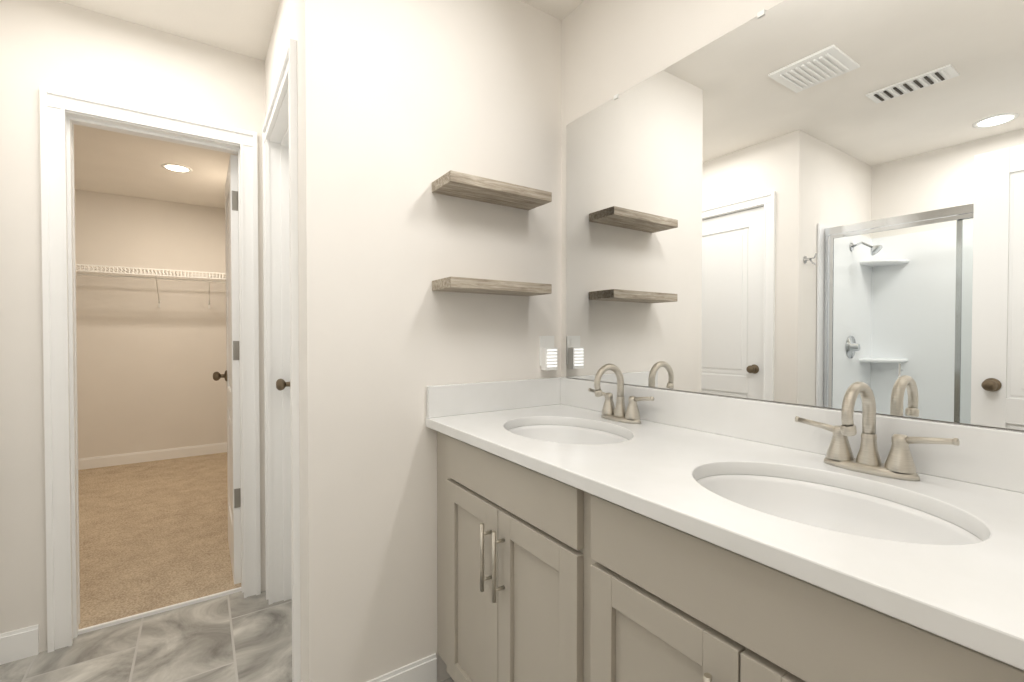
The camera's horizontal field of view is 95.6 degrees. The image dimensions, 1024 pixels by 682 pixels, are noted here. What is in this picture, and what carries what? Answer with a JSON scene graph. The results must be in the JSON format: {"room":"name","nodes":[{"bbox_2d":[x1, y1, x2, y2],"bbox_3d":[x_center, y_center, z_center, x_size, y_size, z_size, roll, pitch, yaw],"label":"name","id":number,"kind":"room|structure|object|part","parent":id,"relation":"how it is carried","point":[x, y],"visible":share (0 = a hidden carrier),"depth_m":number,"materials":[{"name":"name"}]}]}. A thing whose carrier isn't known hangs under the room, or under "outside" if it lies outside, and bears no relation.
{"room":"bathroom","nodes":[
{"label":"bathroom","id":0,"kind":"room"},
{"bbox_2d":[0,0,265,652],"bbox_3d":[-2.016,-0.054,1.621,2.290,2.440,0.120,-1,1,-34],"label":"wall","id":1,"kind":"structure","parent":0,"point":[58,45],"depth_m":1.72,"materials":[{"name":"paint"}]},
{"bbox_2d":[0,624,38,651],"bbox_3d":[-2.357,1.114,1.487,1.255,0.107,0.012,-1,1,-34],"label":"baseboard","id":2,"kind":"structure","parent":1,"relation":"attached to","point":[19,644],"depth_m":1.70,"materials":[{"name":"paint"}]},
{"bbox_2d":[39,86,260,652],"bbox_3d":[-1.486,0.110,1.979,0.703,2.101,0.160,-1,1,-34],"label":"door frame","id":3,"kind":"structure","parent":1,"relation":"attached to","point":[62,113],"depth_m":1.80,"materials":[{"name":"paint"}]},
{"bbox_2d":[78,587,241,634],"bbox_3d":[-1.492,1.153,1.996,0.640,0.014,0.014,-1,1,-34],"label":"trim","id":4,"kind":"structure","parent":1,"relation":"attached to","point":[147,613],"depth_m":1.98,"materials":[{"name":"paint"}]},
{"bbox_2d":[213,154,240,583],"bbox_3d":[-1.451,0.137,2.413,0.171,2.018,0.585,-1,1,-34],"label":"closet door","id":5,"kind":"structure","parent":1,"relation":"in","point":[231,375],"depth_m":2.19,"materials":[{"name":"paint"}]},
{"bbox_2d":[75,189,226,458],"bbox_3d":[-3.610,-0.091,4.199,2.520,2.440,0.120,-1,1,-34],"label":"wall","id":6,"kind":"structure","parent":0,"point":[147,367],"depth_m":4.29,"materials":[{"name":"paint"}]},
{"bbox_2d":[76,264,225,308],"bbox_3d":[-3.557,-0.464,3.909,2.048,0.314,0.405,-1,1,-34],"label":"wire shelf","id":7,"kind":"object","parent":6,"relation":"attached to","point":[141,271],"visible":0.73,"depth_m":4.05,"materials":[{"name":"white metal"}]},
{"bbox_2d":[78,442,226,469],"bbox_3d":[-3.673,1.077,4.094,1.980,0.107,0.012,-1,1,-34],"label":"baseboard","id":8,"kind":"structure","parent":6,"relation":"attached to","point":[137,457],"depth_m":4.30,"materials":[{"name":"paint"}]},
{"bbox_2d":[78,452,240,628],"bbox_3d":[-2.784,1.170,2.987,2.520,0.072,3.085,-1,1,-34],"label":"floor","id":9,"kind":"structure","parent":0,"point":[153,535],"depth_m":2.71,"materials":[{"name":"beige carpet"}]},
{"bbox_2d":[0,591,453,681],"bbox_3d":[-0.863,1.207,0.801,3.210,0.060,2.685,-1,1,-34],"label":"floor","id":10,"kind":"structure","parent":0,"point":[236,637],"depth_m":1.75,"materials":[{"name":"tile"}]},
{"bbox_2d":[426,424,1023,681],"bbox_3d":[0.373,0.732,1.078,0.597,0.882,1.521,-1,1,-34],"label":"bathroom vanity","id":11,"kind":"object","parent":10,"relation":"on","point":[596,530],"depth_m":0.85,"materials":[{"name":"paint"}]},
{"bbox_3d":[0.130,0.574,0.933,0.036,0.178,0.727,-1,1,-34],"label":"handle","id":12,"kind":"part","parent":11,"relation":"part of","materials":[{"name":"silver metal"}]},
{"bbox_2d":[426,404,1023,655],"bbox_3d":[0.378,0.276,1.075,0.586,0.030,1.521,-1,1,-34],"label":"countertop","id":13,"kind":"structure","parent":11,"relation":"on","point":[976,589],"depth_m":0.75,"materials":[{"name":"white stone"}]},
{"bbox_2d":[502,416,633,447],"bbox_3d":[0.156,0.356,1.369,0.350,0.162,0.455,-1,1,-34],"label":"sink","id":14,"kind":"object","parent":13,"relation":"in","point":[572,433],"depth_m":1.54,"materials":[{"name":"white ceramic"}]},
{"bbox_2d":[590,364,657,423],"bbox_3d":[0.315,0.164,1.473,0.142,0.184,0.259,-1,1,-34],"label":"faucet","id":15,"kind":"object","parent":13,"relation":"on","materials":[{"name":"silver metal"}]},
{"bbox_2d":[686,460,985,559],"bbox_3d":[0.530,0.364,0.813,0.350,0.162,0.455,-1,1,-34],"label":"sink","id":16,"kind":"object","parent":13,"relation":"in","point":[916,525],"depth_m":0.90,"materials":[{"name":"white ceramic"}]},
{"bbox_2d":[794,381,957,483],"bbox_3d":[0.689,0.172,0.917,0.142,0.184,0.259,-1,1,-34],"label":"faucet","id":17,"kind":"object","parent":13,"relation":"on","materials":[{"name":"silver metal"}]},
{"bbox_2d":[276,379,289,390],"bbox_3d":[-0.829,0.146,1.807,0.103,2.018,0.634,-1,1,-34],"label":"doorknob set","id":18,"kind":"object","parent":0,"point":[281,384],"visible":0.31,"depth_m":1.98,"materials":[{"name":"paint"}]},
{"bbox_2d":[265,0,301,681],"bbox_3d":[-0.845,-0.057,1.823,0.120,2.440,0.850,-1,1,-34],"label":"wall","id":19,"kind":"structure","parent":0,"point":[285,28],"depth_m":1.64,"materials":[{"name":"paint"}]},
{"bbox_2d":[262,38,300,681],"bbox_3d":[-0.839,0.113,1.800,0.141,2.101,0.762,-1,1,-34],"label":"door frame","id":20,"kind":"structure","parent":19,"relation":"attached to","point":[281,327],"depth_m":2.04,"materials":[{"name":"paint"}]},
{"bbox_2d":[57,0,584,208],"bbox_3d":[-1.736,-1.320,2.038,3.600,0.080,6.130,-1,1,-34],"label":"ceiling","id":21,"kind":"structure","parent":0,"point":[111,162],"depth_m":3.01,"materials":[{"name":"paint"}]},
{"bbox_2d":[161,163,191,172],"bbox_3d":[-2.515,-1.297,3.485,0.190,0.007,0.190,-1,1,-34],"label":"recessed light","id":22,"kind":"object","parent":21,"relation":"in","point":[176,167],"visible":1,"depth_m":3.47,"materials":[{"name":"white plastic"}]},
{"bbox_2d":[367,653,436,681],"bbox_3d":[-0.436,1.114,1.469,0.410,0.107,0.042,-1,1,-34],"label":"baseboard","id":23,"kind":"structure","parent":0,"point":[424,669],"depth_m":1.53,"materials":[{"name":"paint"}]},
{"bbox_2d":[298,0,561,681],"bbox_3d":[-0.230,-0.055,1.652,0.950,2.440,0.120,-1,1,-34],"label":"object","id":24,"kind":"structure","parent":0,"point":[403,105],"depth_m":1.49,"materials":[{"name":"paint"}]},
{"bbox_2d":[432,276,551,295],"bbox_3d":[-0.063,-0.185,1.604,0.400,0.034,0.142,-1,1,-34],"label":"shelf","id":25,"kind":"object","parent":24,"relation":"attached to","point":[472,285],"visible":1,"depth_m":1.54,"materials":[{"name":"brown wood"}]},
{"bbox_2d":[432,170,551,209],"bbox_3d":[-0.063,-0.512,1.600,0.400,0.034,0.142,-1,1,-34],"label":"shelf","id":26,"kind":"object","parent":24,"relation":"attached to","point":[466,186],"visible":1,"depth_m":1.56,"materials":[{"name":"brown wood"}]},
{"bbox_2d":[539,336,557,369],"bbox_3d":[0.146,0.046,1.811,0.072,0.133,0.036,-1,1,-34],"label":"outlet","id":27,"kind":"object","parent":24,"relation":"attached to","point":[548,355],"visible":1,"depth_m":1.80,"materials":[{"name":"white plastic"}]},
{"bbox_2d":[426,377,561,415],"bbox_3d":[-0.047,0.200,1.693,0.563,0.105,0.019,-1,1,-34],"label":"backsplash","id":28,"kind":"structure","parent":0,"relation":"attached to","point":[452,399],"depth_m":1.66,"materials":[{"name":"white stone"}]},
{"bbox_2d":[561,0,1023,431],"bbox_3d":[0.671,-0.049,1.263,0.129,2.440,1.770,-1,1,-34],"label":"mirror","id":29,"kind":"object","parent":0,"point":[819,203],"depth_m":1.12,"materials":[{"name":"silver mirror"}]},
{"bbox_2d":[562,377,1023,491],"bbox_3d":[0.614,0.207,1.232,0.019,0.105,1.521,-1,1,-34],"label":"backsplash","id":30,"kind":"structure","parent":0,"relation":"attached to","point":[994,457],"depth_m":1.12,"materials":[{"name":"white stone"}]}
]}

